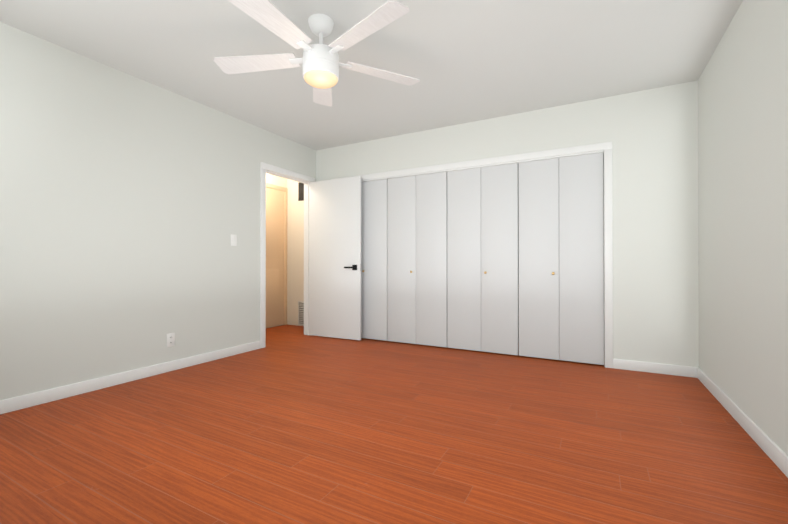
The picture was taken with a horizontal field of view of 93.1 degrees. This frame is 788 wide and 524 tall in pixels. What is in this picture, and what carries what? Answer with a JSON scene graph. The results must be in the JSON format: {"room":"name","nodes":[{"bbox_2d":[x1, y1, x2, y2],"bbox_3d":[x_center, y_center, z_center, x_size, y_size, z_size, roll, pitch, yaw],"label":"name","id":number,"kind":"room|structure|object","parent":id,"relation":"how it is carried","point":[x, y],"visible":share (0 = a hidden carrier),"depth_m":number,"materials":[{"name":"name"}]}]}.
{"room":"empty bedroom","nodes":[
{"label":"empty bedroom","id":0,"kind":"room"},
{"bbox_2d":[0,22,315,399],"bbox_3d":[-1.839,-0.268,3.555,0.120,2.430,3.435,0,0,28],"label":"wall","id":1,"kind":"structure","parent":0,"point":[129,204],"depth_m":2.86,"materials":[{"name":"paint"}]},
{"bbox_2d":[0,341,260,413],"bbox_3d":[-2.017,0.902,3.076,0.013,0.085,2.322,0,0,28],"label":"baseboard","id":2,"kind":"structure","parent":1,"relation":"attached to","point":[41,397],"depth_m":2.84,"materials":[{"name":"white wood"}]},
{"bbox_2d":[167,333,174,346],"bbox_3d":[-1.934,0.675,3.236,0.008,0.116,0.070,0,0,28],"label":"electrical outlet plate","id":3,"kind":"object","parent":1,"relation":"attached to","point":[170,339],"visible":1,"depth_m":3.23,"materials":[{"name":"white plastic"}]},
{"bbox_2d":[231,234,236,245],"bbox_3d":[-1.631,-0.222,3.804,0.011,0.116,0.070,0,0,28],"label":"switch plate","id":4,"kind":"object","parent":1,"relation":"attached to","point":[233,240],"visible":1,"depth_m":3.80,"materials":[{"name":"white plastic"}]},
{"bbox_2d":[260,162,314,347],"bbox_3d":[-1.306,-0.075,4.531,0.138,2.053,0.906,0,0,28],"label":"door frame","id":5,"kind":"structure","parent":1,"relation":"attached to","point":[264,167],"depth_m":4.15,"materials":[{"name":"white wood"}]},
{"bbox_2d":[309,176,360,339],"bbox_3d":[-0.746,-0.045,4.658,0.770,1.969,0.143,0,0,26],"label":"bedroom door","id":6,"kind":"structure","parent":1,"relation":"in","point":[334,258],"depth_m":4.63,"materials":[{"name":"white wood"}]},
{"bbox_2d":[266,173,285,327],"bbox_3d":[-2.033,-0.261,5.160,0.120,2.430,1.610,0,0,28],"label":"wall","id":7,"kind":"structure","parent":0,"point":[275,180],"depth_m":5.55,"materials":[{"name":"paint"}]},
{"bbox_2d":[266,183,286,327],"bbox_3d":[-1.832,-0.090,5.327,0.074,2.090,0.875,0,0,28],"label":"hall door","id":8,"kind":"structure","parent":7,"relation":"in","point":[276,255],"depth_m":5.53,"materials":[{"name":"beige wood"}]},
{"bbox_2d":[286,179,303,325],"bbox_3d":[-1.218,-0.259,5.568,0.930,2.430,0.120,0,0,28],"label":"wall","id":9,"kind":"structure","parent":0,"point":[295,250],"depth_m":5.65,"materials":[{"name":"paint"}]},
{"bbox_2d":[298,301,303,324],"bbox_3d":[-1.317,0.763,5.539,0.280,0.355,0.015,0,0,28],"label":"air vent","id":10,"kind":"object","parent":9,"relation":"in","point":[300,312],"visible":0.44,"depth_m":5.57,"materials":[{"name":"white metal"}]},
{"bbox_2d":[298,182,303,200],"bbox_3d":[-1.306,-1.057,5.541,0.295,0.275,0.015,0,0,28],"label":"air vent","id":11,"kind":"object","parent":9,"relation":"in","point":[300,191],"visible":0.33,"depth_m":5.58,"materials":[{"name":"black metal"}]},
{"bbox_2d":[0,0,742,149],"bbox_3d":[-0.974,-1.534,3.480,6.900,0.100,6.400,0,0,28],"label":"ceiling","id":12,"kind":"structure","parent":0,"point":[464,61],"depth_m":2.64,"materials":[{"name":"paint"}]},
{"bbox_2d":[214,0,419,106],"bbox_3d":[-0.468,-1.296,2.273,1.337,0.387,1.286,0,0,28],"label":"ceiling fan","id":13,"kind":"object","parent":12,"relation":"hanging from","point":[321,63],"visible":1,"depth_m":2.22,"materials":[{"name":"white"}]},
{"bbox_2d":[0,324,787,523],"bbox_3d":[-0.497,0.993,2.696,5.170,0.100,5.150,0,0,28],"label":"floor","id":14,"kind":"structure","parent":0,"point":[309,429],"depth_m":1.90,"materials":[{"name":"brown wood"}]},
{"bbox_2d":[316,80,698,366],"bbox_3d":[0.756,-0.266,4.044,4.230,2.430,0.120,0,0,28],"label":"wall","id":15,"kind":"structure","parent":0,"point":[651,135],"depth_m":3.25,"materials":[{"name":"paint"}]},
{"bbox_2d":[331,142,612,367],"bbox_3d":[0.584,-0.061,4.092,3.130,2.020,0.077,0,0,28],"label":"trim","id":16,"kind":"structure","parent":15,"relation":"attached to","point":[605,148],"depth_m":3.36,"materials":[{"name":"white wood"}]},
{"bbox_2d":[613,359,695,377],"bbox_3d":[2.202,0.902,3.187,0.575,0.085,0.013,0,0,28],"label":"baseboard","id":17,"kind":"structure","parent":15,"relation":"attached to","point":[659,368],"depth_m":3.17,"materials":[{"name":"white wood"}]},
{"bbox_2d":[518,154,603,341],"bbox_3d":[0.952,-0.263,4.779,3.280,2.430,0.120,0,0,28],"label":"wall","id":18,"kind":"structure","parent":0,"point":[518,268],"depth_m":4.43,"materials":[{"name":"white paint"}]},
{"bbox_2d":[698,0,787,455],"bbox_3d":[1.553,-0.280,1.183,0.120,2.430,4.410,0,0,28],"label":"wall","id":19,"kind":"structure","parent":0,"point":[743,202],"depth_m":2.07,"materials":[{"name":"paint"}]},
{"bbox_2d":[696,367,787,477],"bbox_3d":[1.495,0.893,1.208,0.013,0.085,4.170,0,0,28],"label":"baseboard","id":20,"kind":"structure","parent":19,"relation":"attached to","point":[773,451],"depth_m":2.03,"materials":[{"name":"white wood"}]}
]}

